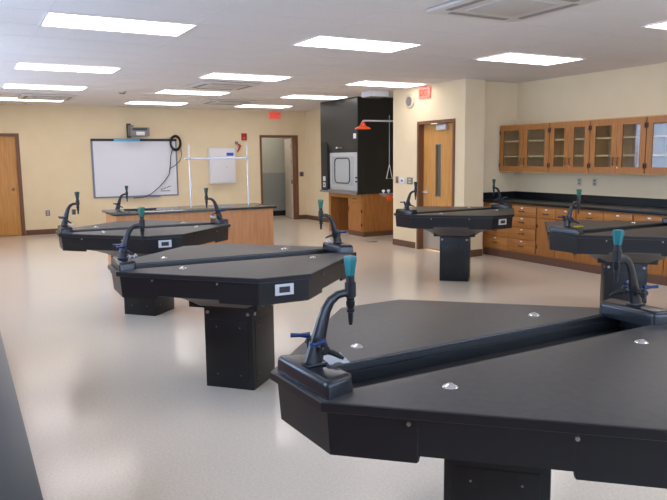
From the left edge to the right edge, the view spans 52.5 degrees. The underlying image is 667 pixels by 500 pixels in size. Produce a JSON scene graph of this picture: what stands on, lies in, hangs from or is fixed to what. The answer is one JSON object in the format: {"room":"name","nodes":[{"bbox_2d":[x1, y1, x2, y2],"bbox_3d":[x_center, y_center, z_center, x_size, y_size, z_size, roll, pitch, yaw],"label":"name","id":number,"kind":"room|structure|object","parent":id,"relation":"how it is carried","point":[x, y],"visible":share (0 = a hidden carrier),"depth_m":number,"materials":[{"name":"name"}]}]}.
{"room":"science classroom","nodes":[
{"label":"science classroom","id":0,"kind":"room"},
{"bbox_2d":[0,104,306,229],"bbox_3d":[-3.747,-1.958,16.175,10.420,2.780,0.150,-5,9,-29],"label":"wall","id":1,"kind":"structure","parent":0,"point":[55,145],"depth_m":15.38,"materials":[{"name":"beige paint"}]},
{"bbox_2d":[0,133,25,235],"bbox_3d":[-7.197,-1.365,14.321,1.100,2.180,0.170,-5,9,-29],"label":"door","id":2,"kind":"structure","parent":1,"relation":"in","point":[12,217],"depth_m":14.45,"materials":[{"name":"brown wood"}]},
{"bbox_2d":[26,229,57,234],"bbox_3d":[-4.263,-0.578,15.975,5.490,0.110,0.012,-5,9,-29],"label":"baseboard","id":3,"kind":"structure","parent":1,"relation":"attached to","point":[41,231],"depth_m":14.80,"materials":[{"name":"brown rubber"}]},
{"bbox_2d":[90,135,181,198],"bbox_3d":[-4.492,-1.925,15.607,2.048,1.460,0.124,-5,9,-29],"label":"whiteboard","id":4,"kind":"object","parent":1,"relation":"attached to","point":[141,165],"depth_m":15.60,"materials":[{"name":"glossy white board surface"},{"name":"dark plastic frame"}]},
{"bbox_2d":[122,196,160,197],"bbox_3d":[-4.489,-1.232,15.702,0.940,0.025,0.060,-5,9,-29],"label":"tray","id":5,"kind":"object","parent":4,"relation":"on","point":[122,196],"depth_m":15.66,"materials":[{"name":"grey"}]},
{"bbox_2d":[126,123,149,137],"bbox_3d":[-4.433,-2.714,15.335,0.430,0.320,0.475,-5,9,-29],"label":"projector","id":6,"kind":"object","parent":1,"relation":"attached to","point":[132,131],"visible":1,"depth_m":15.17,"materials":[{"name":"grey plastic"}]},
{"bbox_2d":[208,148,235,183],"bbox_3d":[-2.720,-2.059,16.538,0.660,0.860,0.190,-5,9,-29],"label":"whiteboard","id":7,"kind":"object","parent":1,"relation":"attached to","point":[220,171],"visible":1,"depth_m":16.45,"materials":[{"name":"white plastic"}]},
{"bbox_2d":[241,133,246,139],"bbox_3d":[-2.221,-2.811,16.794,0.130,0.170,0.058,-5,9,-29],"label":"fire alarm","id":8,"kind":"object","parent":1,"relation":"attached to","point":[243,135],"visible":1,"depth_m":16.77,"materials":[{"name":"red plastic"}]},
{"bbox_2d":[268,111,280,118],"bbox_3d":[-1.492,-3.413,17.133,0.320,0.195,0.034,-5,9,-29],"label":"exit sign","id":9,"kind":"object","parent":1,"relation":"attached to","point":[272,115],"visible":1,"depth_m":17.12,"materials":[{"name":"red plastic"}]},
{"bbox_2d":[259,135,298,218],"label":"door","id":10,"kind":"structure","parent":1,"relation":"in","point":[291,144],"depth_m":17.74,"materials":[{"name":"brown wood"}]},
{"bbox_2d":[262,138,288,210],"bbox_3d":[-4.398,-2.114,17.365,10.400,2.780,0.120,-5,9,-29],"label":"wall","id":11,"kind":"structure","parent":0,"point":[273,159],"depth_m":18.83,"materials":[{"name":"beige paint"}]},
{"bbox_2d":[273,210,285,215],"bbox_3d":[-4.351,-0.798,17.485,10.400,0.140,0.015,-5,9,-29],"label":"baseboard","id":12,"kind":"structure","parent":11,"relation":"attached to","point":[281,212],"depth_m":19.02,"materials":[{"name":"black rubber"}]},
{"bbox_2d":[305,110,328,217],"bbox_3d":[0.732,-1.890,15.325,0.200,2.780,5.670,-5,9,-29],"label":"wall","id":13,"kind":"structure","parent":0,"point":[312,118],"depth_m":17.33,"materials":[{"name":"beige paint"}]},
{"bbox_2d":[306,215,328,221],"bbox_3d":[-0.040,-0.722,16.701,0.012,0.110,2.800,-5,9,-29],"label":"baseboard","id":14,"kind":"structure","parent":13,"relation":"attached to","point":[310,217],"depth_m":17.45,"materials":[{"name":"brown rubber"}]},
{"bbox_2d":[0,215,666,499],"bbox_3d":[0.282,0.383,9.365,11.020,0.100,19.500,-5,9,-29],"label":"floor","id":15,"kind":"structure","parent":0,"point":[114,404],"depth_m":4.93,"materials":[{"name":"tile"}]},
{"bbox_2d":[0,332,43,499],"bbox_3d":[-1.480,0.861,2.312,0.723,0.900,7.050,-5,9,-29],"label":"countertop","id":16,"kind":"structure","parent":15,"relation":"on","point":[19,480],"depth_m":1.65,"materials":[{"name":"black"}]},
{"bbox_2d":[55,188,230,315],"bbox_3d":[-1.960,0.013,7.112,1.465,1.291,1.465,2,8,18],"label":"lab table","id":17,"kind":"object","parent":15,"relation":"on","point":[159,235],"visible":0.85,"depth_m":6.72,"materials":[{"name":"black plastic"}]},
{"bbox_2d":[58,192,79,225],"bbox_3d":[-2.624,-0.409,6.717,0.211,0.335,0.180,-5,9,-29],"label":"faucet","id":18,"kind":"object","parent":17,"relation":"on","point":[65,221],"depth_m":6.71,"materials":[{"name":"black metal"}]},
{"bbox_2d":[161,242,168,245],"bbox_3d":[-1.577,-0.058,6.339,0.068,0.036,0.006,-5,9,-27],"label":"socket","id":19,"kind":"object","parent":17,"relation":"attached to","point":[162,243],"depth_m":6.34,"materials":[{"name":"grey plastic"}]},
{"bbox_2d":[204,188,224,217],"bbox_3d":[-1.305,-0.513,7.378,0.211,0.335,0.180,-5,9,-29],"label":"faucet","id":20,"kind":"object","parent":17,"relation":"on","point":[217,211],"depth_m":7.36,"materials":[{"name":"black metal"}]},
{"bbox_2d":[102,203,275,272],"bbox_3d":[-2.061,-0.165,9.861,2.345,0.900,0.810,-5,9,-29],"label":"bench","id":21,"kind":"object","parent":15,"relation":"on","point":[252,223],"visible":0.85,"depth_m":9.78,"materials":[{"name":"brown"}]},
{"bbox_2d":[113,186,127,209],"bbox_3d":[-2.991,-0.735,9.528,0.209,0.335,0.180,-5,9,-29],"label":"faucet","id":22,"kind":"object","parent":21,"relation":"on","point":[118,203],"visible":1,"depth_m":9.52,"materials":[{"name":"black metal"}]},
{"bbox_2d":[124,208,155,209],"bbox_3d":[-2.708,-0.571,9.484,0.442,0.020,0.066,-4,8,-21],"label":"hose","id":23,"kind":"object","parent":21,"relation":"on","point":[145,208],"visible":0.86,"depth_m":9.49,"materials":[{"name":"black"}]},
{"bbox_2d":[184,144,249,207],"bbox_3d":[-1.695,-1.097,9.972,1.000,0.910,0.040,-5,9,-29],"label":"frame","id":24,"kind":"object","parent":21,"relation":"on","point":[247,157],"visible":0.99,"depth_m":9.90,"materials":[{"name":"white metal"}]},
{"bbox_2d":[108,199,355,389],"bbox_3d":[-0.676,0.308,4.848,1.465,1.291,1.465,2,8,18],"label":"lab table","id":25,"kind":"object","parent":15,"relation":"on","point":[238,287],"visible":0.98,"depth_m":4.64,"materials":[{"name":"black plastic"}]},
{"bbox_2d":[113,207,144,258],"bbox_3d":[-1.341,-0.113,4.452,0.211,0.335,0.180,-5,9,-29],"label":"faucet","id":26,"kind":"object","parent":25,"relation":"on","point":[123,251],"depth_m":4.45,"materials":[{"name":"black metal"}]},
{"bbox_2d":[279,286,289,292],"bbox_3d":[-0.294,0.238,4.074,0.068,0.036,0.006,-5,9,-27],"label":"socket","id":27,"kind":"object","parent":25,"relation":"attached to","point":[282,289],"depth_m":4.07,"materials":[{"name":"grey plastic"}]},
{"bbox_2d":[318,199,346,242],"bbox_3d":[-0.021,-0.218,5.113,0.211,0.335,0.180,-5,9,-29],"label":"faucet","id":28,"kind":"object","parent":25,"relation":"on","point":[335,233],"depth_m":5.10,"materials":[{"name":"black metal"}]},
{"bbox_2d":[320,190,392,236],"bbox_3d":[0.558,-0.821,14.447,1.097,0.903,1.549,-5,9,-29],"label":"base cabinet","id":29,"kind":"object","parent":15,"relation":"on","point":[363,215],"visible":0.92,"depth_m":13.88,"materials":[{"name":"brown wood"}]},
{"bbox_2d":[320,190,358,194],"bbox_3d":[0.553,-1.250,14.389,1.097,0.038,1.549,-5,9,-29],"label":"countertop","id":30,"kind":"structure","parent":29,"relation":"on","point":[330,191],"depth_m":14.03,"materials":[{"name":"grey"}]},
{"bbox_2d":[320,97,392,193],"bbox_3d":[0.554,-2.175,14.239,1.095,1.906,1.560,-5,9,-29],"label":"fume hood","id":31,"kind":"object","parent":30,"relation":"on","point":[352,159],"visible":0.99,"depth_m":13.63,"materials":[{"name":"black painted metal"},{"name":"light grey painted metal"},{"name":"glass"}]},
{"bbox_2d":[355,115,392,241],"bbox_3d":[1.143,-1.323,12.697,1.671,2.360,0.296,-5,9,-29],"label":"shower","id":32,"kind":"object","parent":15,"relation":"on","point":[388,195],"visible":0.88,"depth_m":12.50,"materials":[{"name":"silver metal"}]},
{"bbox_2d":[379,193,392,196],"bbox_3d":[0.986,-1.027,12.648,0.270,0.070,0.270,-5,9,-29],"label":"bowl","id":33,"kind":"object","parent":32,"relation":"on","point":[382,194],"depth_m":12.55,"materials":[{"name":"silver metal"}]},
{"bbox_2d":[394,179,513,281],"bbox_3d":[1.595,-0.261,8.836,1.465,1.291,1.465,1,8,14],"label":"lab table","id":34,"kind":"object","parent":15,"relation":"on","point":[455,227],"visible":1,"depth_m":8.54,"materials":[{"name":"black plastic"}]},
{"bbox_2d":[400,182,416,208],"bbox_3d":[0.953,-0.677,8.399,0.211,0.335,0.180,-5,9,-29],"label":"faucet","id":35,"kind":"object","parent":34,"relation":"on","point":[407,204],"depth_m":8.39,"materials":[{"name":"black metal"}]},
{"bbox_2d":[492,179,506,203],"bbox_3d":[2.226,-0.793,9.144,0.211,0.335,0.180,-5,9,-29],"label":"faucet","id":36,"kind":"object","parent":34,"relation":"on","point":[501,199],"depth_m":9.14,"materials":[{"name":"black metal"}]},
{"bbox_2d":[271,229,666,499],"bbox_3d":[0.626,0.606,2.570,1.465,1.291,1.465,1,8,14],"label":"lab table","id":37,"kind":"object","parent":15,"relation":"on","point":[507,395],"visible":1,"depth_m":2.13,"materials":[{"name":"plastic"}]},
{"bbox_2d":[290,255,356,367],"bbox_3d":[-0.016,0.190,2.133,0.211,0.335,0.180,-5,9,-29],"label":"faucet","id":38,"kind":"object","parent":37,"relation":"on","point":[317,345],"depth_m":2.12,"materials":[{"name":"black metal"}]},
{"bbox_2d":[323,353,348,364],"bbox_3d":[0.004,0.342,2.161,0.069,0.016,0.106,-3,8,-16],"label":"paper tag","id":39,"kind":"object","parent":37,"relation":"attached to","point":[331,360],"visible":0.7,"depth_m":2.14,"materials":[{"name":"white paper"}]},
{"bbox_2d":[350,343,363,347],"bbox_3d":[0.088,0.355,2.527,0.052,0.012,0.052,-5,9,-30],"label":"socket","id":40,"kind":"object","parent":37,"relation":"attached to","point":[354,345],"depth_m":2.52,"materials":[{"name":"silver metal"}]},
{"bbox_2d":[442,382,457,388],"bbox_3d":[0.358,0.414,2.075,0.052,0.012,0.052,-5,9,-30],"label":"socket","id":41,"kind":"object","parent":37,"relation":"attached to","point":[445,385],"depth_m":2.07,"materials":[{"name":"silver metal"}]},
{"bbox_2d":[528,312,539,315],"bbox_3d":[0.888,0.282,2.995,0.052,0.012,0.052,-5,9,-30],"label":"socket","id":42,"kind":"object","parent":37,"relation":"attached to","point":[530,313],"depth_m":2.99,"materials":[{"name":"silver metal"}]},
{"bbox_2d":[609,229,658,305],"bbox_3d":[1.257,0.074,2.878,0.211,0.335,0.180,-5,9,-29],"label":"faucet","id":43,"kind":"object","parent":37,"relation":"on","point":[635,295],"depth_m":2.87,"materials":[{"name":"black metal"}]},
{"bbox_2d":[634,339,648,343],"bbox_3d":[1.158,0.341,2.543,0.052,0.012,0.052,-5,9,-30],"label":"socket","id":44,"kind":"object","parent":37,"relation":"attached to","point":[636,341],"depth_m":2.53,"materials":[{"name":"silver metal"}]},
{"bbox_2d":[483,202,537,262],"bbox_3d":[3.020,-0.319,10.748,0.724,0.858,1.173,-5,9,-29],"label":"base cabinet","id":45,"kind":"object","parent":15,"relation":"on","point":[518,242],"visible":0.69,"depth_m":10.42,"materials":[{"name":"brown wood"}]},
{"bbox_2d":[536,206,576,269],"bbox_3d":[3.483,-0.211,9.917,0.724,0.858,0.738,-5,9,-29],"label":"base cabinet","id":46,"kind":"object","parent":15,"relation":"on","point":[544,255],"visible":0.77,"depth_m":9.86,"materials":[{"name":"brown wood"}]},
{"bbox_2d":[575,209,633,273],"bbox_3d":[3.881,-0.117,9.201,0.724,0.858,0.908,-5,9,-29],"label":"base cabinet","id":47,"kind":"object","parent":15,"relation":"on","point":[583,262],"visible":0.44,"depth_m":9.18,"materials":[{"name":"brown wood"}]},
{"bbox_2d":[545,189,666,307],"bbox_3d":[2.820,0.036,6.562,1.465,1.291,1.465,2,8,16],"label":"lab table","id":48,"kind":"object","parent":15,"relation":"on","point":[644,242],"visible":0.84,"depth_m":6.19,"materials":[{"name":"black plastic"}]},
{"bbox_2d":[558,189,581,226],"bbox_3d":[2.169,-0.382,6.145,0.209,0.335,0.180,-5,9,-29],"label":"faucet","id":49,"kind":"object","parent":48,"relation":"on","point":[568,219],"depth_m":6.14,"materials":[{"name":"black metal"}]},
{"bbox_2d":[634,213,666,285],"bbox_3d":[4.321,-0.014,8.411,0.724,0.858,0.908,-5,9,-29],"label":"base cabinet","id":50,"kind":"object","parent":15,"relation":"on","point":[656,274],"visible":0.3,"depth_m":8.37,"materials":[{"name":"brown wood"}]},
{"bbox_3d":[4.749,0.086,7.642,0.724,0.858,0.858,-5,9,-29],"label":"base cabinet","id":51,"kind":"object","parent":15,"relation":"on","visible":0},
{"bbox_2d":[483,191,666,215],"bbox_3d":[3.849,-0.626,9.188,0.717,0.150,4.615,-5,9,-29],"label":"countertop","id":52,"kind":"structure","parent":51,"relation":"on","point":[651,206],"depth_m":9.77,"materials":[{"name":"black stone"}]},
{"bbox_2d":[0,0,666,111],"bbox_3d":[0.251,-2.471,8.975,11.020,0.100,19.500,-5,9,-29],"label":"ceiling","id":53,"kind":"structure","parent":0,"point":[654,10],"depth_m":7.27,"materials":[{"name":"tile"}]},
{"bbox_2d":[0,97,63,101],"bbox_3d":[-5.871,-2.909,13.104,1.242,0.008,0.637,-5,9,-29],"label":"recessed light","id":54,"kind":"object","parent":53,"relation":"in","point":[1,98],"visible":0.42,"depth_m":13.20,"materials":[{"name":"white plastic"}]},
{"bbox_2d":[1,84,88,90],"bbox_3d":[-4.653,-2.623,10.916,1.242,0.008,0.637,-5,9,-29],"label":"recessed light","id":55,"kind":"object","parent":53,"relation":"in","point":[16,86],"visible":1,"depth_m":10.88,"materials":[{"name":"white plastic"}]},
{"bbox_2d":[17,93,77,100],"bbox_3d":[-5.300,-2.822,12.520,0.940,0.036,0.940,-5,9,-29],"label":"air conditioner","id":56,"kind":"object","parent":53,"relation":"attached to","point":[22,96],"visible":1,"depth_m":12.32,"materials":[{"name":"grey metal"}]},
{"bbox_2d":[31,96,62,99],"bbox_3d":[-5.300,-2.810,12.522,0.500,0.010,0.500,-5,9,-29],"label":"grille","id":57,"kind":"object","parent":56,"relation":"attached to","point":[32,97],"depth_m":12.50,"materials":[{"name":"grey metal"}]},
{"bbox_2d":[13,62,121,73],"bbox_3d":[-3.416,-2.333,8.694,1.242,0.008,0.637,-5,9,-29],"label":"recessed light","id":58,"kind":"object","parent":53,"relation":"in","point":[22,66],"visible":1,"depth_m":8.66,"materials":[{"name":"white plastic"}]},
{"bbox_2d":[39,11,198,36],"bbox_3d":[-1.885,-1.974,5.942,1.242,0.008,0.637,-5,9,-29],"label":"recessed light","id":59,"kind":"object","parent":53,"relation":"in","point":[54,19],"visible":1,"depth_m":5.91,"materials":[{"name":"white plastic"}]},
{"bbox_2d":[123,101,188,105],"bbox_3d":[-3.735,-3.091,14.269,1.242,0.008,0.637,-5,9,-29],"label":"recessed light","id":60,"kind":"object","parent":53,"relation":"in","point":[129,102],"visible":1,"depth_m":14.23,"materials":[{"name":"white plastic"}]},
{"bbox_2d":[125,102,186,104],"bbox_3d":[-3.735,-3.092,14.269,1.186,0.005,0.565,-5,9,-29],"label":"diffuser","id":61,"kind":"object","parent":60,"relation":"attached to","point":[145,103],"depth_m":14.25,"materials":[{"name":"white plastic"}]},
{"bbox_2d":[155,90,231,95],"bbox_3d":[-2.517,-2.806,12.081,1.242,0.008,0.637,-5,9,-29],"label":"recessed light","id":62,"kind":"object","parent":53,"relation":"in","point":[183,92],"visible":1,"depth_m":12.03,"materials":[{"name":"white plastic"}]},
{"bbox_2d":[185,81,259,89],"bbox_3d":[-1.791,-2.638,10.892,0.940,0.036,0.940,-5,9,-29],"label":"air conditioner","id":63,"kind":"object","parent":53,"relation":"attached to","point":[216,85],"visible":1,"depth_m":10.72,"materials":[{"name":"grey metal"}]},
{"bbox_2d":[203,85,241,88],"bbox_3d":[-1.791,-2.625,10.893,0.500,0.010,0.500,-5,9,-29],"label":"grille","id":64,"kind":"object","parent":63,"relation":"attached to","point":[207,86],"depth_m":10.80,"materials":[{"name":"grey metal"}]},
{"bbox_2d":[198,99,256,104],"bbox_3d":[-2.207,-3.063,14.037,0.940,0.036,0.940,-5,9,-29],"label":"air conditioner","id":65,"kind":"object","parent":53,"relation":"attached to","point":[212,101],"visible":1,"depth_m":13.84,"materials":[{"name":"grey metal"}]},
{"bbox_2d":[212,102,242,103],"bbox_3d":[-2.207,-3.050,14.039,0.500,0.010,0.500,-5,9,-29],"label":"grille","id":66,"kind":"object","parent":65,"relation":"attached to","point":[213,102],"depth_m":13.93,"materials":[{"name":"grey metal"}]},
{"bbox_2d":[198,73,292,81],"bbox_3d":[-1.280,-2.515,9.859,1.242,0.008,0.637,-5,9,-29],"label":"recessed light","id":67,"kind":"object","parent":53,"relation":"in","point":[229,76],"visible":1,"depth_m":9.83,"materials":[{"name":"white plastic"}]},
{"bbox_2d":[233,105,293,107],"bbox_3d":[-1.599,-3.274,15.434,1.242,0.008,0.637,-5,9,-29],"label":"recessed light","id":68,"kind":"object","parent":53,"relation":"in","point":[252,106],"visible":0.97,"depth_m":15.40,"materials":[{"name":"white plastic"}]},
{"bbox_2d":[278,95,348,99],"bbox_3d":[-0.381,-2.988,13.246,1.242,0.008,0.637,-5,9,-29],"label":"recessed light","id":69,"kind":"object","parent":53,"relation":"in","point":[288,96],"visible":1,"depth_m":13.22,"materials":[{"name":"white plastic"}]},
{"bbox_2d":[0,0,666,110],"bbox_3d":[-0.189,-2.267,7.892,8.785,0.002,17.600,-5,9,-29],"label":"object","id":70,"kind":"structure","parent":53,"relation":"attached to","point":[54,1],"depth_m":7.60,"materials":[{"name":"white"}]},
{"bbox_2d":[291,35,423,52],"bbox_3d":[0.252,-2.156,7.107,1.242,0.008,0.637,-5,9,-29],"label":"recessed light","id":71,"kind":"object","parent":53,"relation":"in","point":[320,41],"visible":1,"depth_m":7.07,"materials":[{"name":"white plastic"}]},
{"bbox_2d":[362,90,388,98],"bbox_3d":[0.757,-2.824,12.286,0.380,0.108,0.340,-5,9,-29],"label":"ceiling vent","id":72,"kind":"object","parent":53,"relation":"in","point":[372,93],"visible":1,"depth_m":12.16,"materials":[{"name":"white metal"}]},
{"bbox_2d":[363,96,385,98],"bbox_3d":[0.757,-2.775,12.292,0.340,0.009,0.300,-5,9,-29],"label":"grille","id":73,"kind":"object","parent":72,"relation":"attached to","point":[378,97],"depth_m":12.26,"materials":[{"name":"plastic"}]},
{"bbox_2d":[343,80,427,87],"bbox_3d":[0.856,-2.698,11.024,1.242,0.008,0.637,-5,9,-29],"label":"recessed light","id":74,"kind":"object","parent":53,"relation":"in","point":[359,83],"visible":1,"depth_m":10.99,"materials":[{"name":"white plastic"}]},
{"bbox_2d":[427,0,600,21],"bbox_3d":[1.385,-1.904,5.268,0.940,0.036,0.940,-5,9,-29],"label":"air conditioner","id":75,"kind":"object","parent":53,"relation":"attached to","point":[498,10],"visible":1,"depth_m":5.30,"materials":[{"name":"grey metal"}]},
{"bbox_2d":[465,0,558,16],"bbox_3d":[1.385,-1.891,5.270,0.500,0.010,0.500,-5,9,-29],"label":"grille","id":76,"kind":"object","parent":75,"relation":"attached to","point":[511,8],"depth_m":5.24,"materials":[{"name":"grey metal"}]},
{"bbox_2d":[474,52,584,65],"bbox_3d":[2.417,-2.345,8.322,1.242,0.008,0.637,-5,9,-29],"label":"recessed light","id":77,"kind":"object","parent":53,"relation":"in","point":[510,57],"visible":1,"depth_m":8.28,"materials":[{"name":"white plastic"}]},
{"bbox_2d":[641,21,666,29],"bbox_3d":[3.548,-2.080,6.290,1.242,0.008,0.637,-5,9,-29],"label":"recessed light","id":78,"kind":"object","parent":53,"relation":"in","point":[662,25],"visible":1,"depth_m":6.25,"materials":[{"name":"white plastic"}]},
{"bbox_2d":[646,23,666,28],"bbox_3d":[3.548,-2.080,6.290,1.186,0.005,0.565,-5,9,-29],"label":"diffuser","id":79,"kind":"object","parent":78,"relation":"attached to","point":[657,25],"depth_m":6.25,"materials":[{"name":"white plastic"}]},
{"bbox_2d":[393,79,474,249],"bbox_3d":[1.646,-1.376,11.489,0.180,2.780,1.990,-5,9,-29],"label":"wall","id":80,"kind":"structure","parent":0,"point":[455,99],"depth_m":11.18,"materials":[{"name":"beige paint"}]},
{"bbox_2d":[393,238,414,248],"bbox_3d":[1.264,-0.119,12.184,0.012,0.110,0.700,-5,9,-29],"label":"baseboard","id":81,"kind":"structure","parent":80,"relation":"attached to","point":[398,242],"depth_m":12.16,"materials":[{"name":"brown wood"}]},
{"bbox_2d":[405,94,414,108],"bbox_3d":[1.314,-2.570,11.684,0.037,0.250,0.250,-5,9,-29],"label":"wall speaker","id":82,"kind":"object","parent":80,"relation":"attached to","point":[409,101],"visible":1,"depth_m":11.65,"materials":[{"name":"beige plastic"}]},
{"bbox_2d":[406,97,411,105],"bbox_3d":[1.300,-2.569,11.677,0.007,0.160,0.160,-5,9,-29],"label":"speaker grille","id":83,"kind":"object","parent":82,"relation":"attached to","point":[408,99],"depth_m":11.67,"materials":[{"name":"grey plastic"}]},
{"bbox_2d":[407,177,412,183],"bbox_3d":[1.339,-1.213,11.876,0.012,0.120,0.170,-5,9,-29],"label":"light switch","id":84,"kind":"object","parent":80,"relation":"attached to","point":[409,179],"visible":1,"depth_m":11.87,"materials":[{"name":"grey plastic"}]},
{"bbox_2d":[418,86,430,98],"bbox_3d":[1.520,-2.632,11.296,0.034,0.195,0.320,-5,9,-29],"label":"exit sign","id":85,"kind":"object","parent":80,"relation":"attached to","point":[425,92],"visible":1,"depth_m":11.28,"materials":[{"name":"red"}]},
{"bbox_2d":[416,118,454,250],"bbox_3d":[1.749,-1.052,11.290,0.239,2.190,1.000,-5,9,-29],"label":"door","id":86,"kind":"structure","parent":80,"relation":"in","point":[435,138],"depth_m":11.39,"materials":[{"name":"brown wood"}]},
{"bbox_2d":[470,249,482,256],"bbox_3d":[2.236,0.052,10.851,0.390,0.110,0.012,-5,9,-29],"label":"baseboard","id":87,"kind":"structure","parent":80,"relation":"attached to","point":[478,252],"depth_m":10.88,"materials":[{"name":"brown rubber"}]},
{"bbox_2d":[472,79,484,249],"bbox_3d":[2.259,-1.287,10.788,0.210,2.780,0.160,-5,9,-29],"label":"wall column","id":88,"kind":"structure","parent":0,"point":[479,103],"depth_m":10.68,"materials":[{"name":"beige paint"}]},
{"bbox_2d":[482,81,517,253],"bbox_3d":[2.644,-1.341,11.157,1.245,2.780,0.120,-5,9,-29],"label":"wall","id":89,"kind":"structure","parent":0,"point":[500,97],"depth_m":11.03,"materials":[{"name":"beige paint"}]},
{"bbox_2d":[515,62,666,198],"bbox_3d":[5.571,-0.801,6.970,0.200,2.780,10.100,-5,9,-29],"label":"wall","id":90,"kind":"structure","parent":0,"point":[638,90],"depth_m":9.81,"materials":[{"name":"beige paint"}]},
{"bbox_2d":[499,122,550,172],"bbox_3d":[3.124,-1.608,10.692,0.403,0.755,1.068,-5,9,-29],"label":"upper cabinet","id":91,"kind":"object","parent":90,"relation":"attached to","point":[523,147],"visible":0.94,"depth_m":10.79,"materials":[{"name":"brown wood"}]},
{"bbox_2d":[504,155,543,156],"bbox_3d":[3.145,-1.485,10.720,0.335,0.022,1.032,-5,9,-29],"label":"shelf","id":92,"kind":"object","parent":91,"relation":"attached to","point":[504,155],"depth_m":10.78,"materials":[{"name":"brown wood"}]},
{"bbox_2d":[504,139,544,141],"bbox_3d":[3.143,-1.722,10.688,0.335,0.022,1.032,-5,9,-29],"label":"shelf","id":93,"kind":"object","parent":91,"relation":"attached to","point":[505,140],"depth_m":10.67,"materials":[{"name":"brown wood"}]},
{"bbox_2d":[548,119,591,173],"bbox_3d":[3.563,-1.505,9.902,0.403,0.755,0.748,-5,9,-29],"label":"upper cabinet","id":94,"kind":"object","parent":90,"relation":"attached to","point":[569,145],"visible":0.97,"depth_m":9.95,"materials":[{"name":"brown wood"}]},
{"bbox_2d":[554,155,583,156],"bbox_3d":[3.585,-1.381,9.930,0.335,0.022,0.712,-5,9,-29],"label":"shelf","id":95,"kind":"object","parent":94,"relation":"attached to","point":[554,155],"depth_m":9.83,"materials":[{"name":"brown wood"}]},
{"bbox_2d":[555,138,584,140],"bbox_3d":[3.582,-1.619,9.898,0.335,0.022,0.712,-5,9,-29],"label":"shelf","id":96,"kind":"object","parent":94,"relation":"attached to","point":[556,139],"depth_m":9.84,"materials":[{"name":"brown wood"}]},
{"bbox_2d":[577,178,581,185],"bbox_3d":[3.692,-1.024,10.158,0.012,0.115,0.075,-5,9,-29],"label":"wall outlet","id":97,"kind":"object","parent":90,"relation":"attached to","point":[579,180],"visible":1,"depth_m":10.15,"materials":[{"name":"beige plastic"}]},
{"bbox_2d":[515,191,666,207],"bbox_3d":[4.158,-0.671,9.343,0.020,0.110,4.595,-5,9,-29],"label":"backsplash","id":98,"kind":"structure","parent":90,"relation":"attached to","point":[652,202],"depth_m":9.87,"materials":[{"name":"black"}]},
{"bbox_2d":[592,178,596,185],"bbox_3d":[3.827,-0.992,9.914,0.012,0.115,0.075,-5,9,-29],"label":"wall outlet","id":99,"kind":"object","parent":90,"relation":"attached to","point":[594,183],"visible":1,"depth_m":9.91,"materials":[{"name":"beige"}]},
{"bbox_2d":[589,116,647,174],"bbox_3d":[3.960,-1.412,9.190,0.403,0.755,0.888,-5,9,-29],"label":"upper cabinet","id":100,"kind":"object","parent":90,"relation":"attached to","point":[617,145],"visible":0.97,"depth_m":9.26,"materials":[{"name":"brown wood"}]},
{"bbox_2d":[596,154,638,156],"bbox_3d":[3.981,-1.288,9.218,0.335,0.022,0.852,-5,9,-29],"label":"shelf","id":101,"kind":"object","parent":100,"relation":"attached to","point":[597,155],"depth_m":9.29,"materials":[{"name":"brown wood"}]},
{"bbox_2d":[596,136,639,138],"bbox_3d":[3.978,-1.526,9.186,0.335,0.022,0.852,-5,9,-29],"label":"shelf","id":102,"kind":"object","parent":100,"relation":"attached to","point":[597,137],"depth_m":9.16,"materials":[{"name":"brown wood"}]},
{"bbox_2d":[645,114,666,174],"bbox_3d":[4.390,-1.311,8.418,0.403,0.755,0.888,-5,9,-29],"label":"upper cabinet","id":103,"kind":"object","parent":90,"relation":"attached to","point":[656,140],"visible":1,"depth_m":8.71,"materials":[{"name":"brown wood"}]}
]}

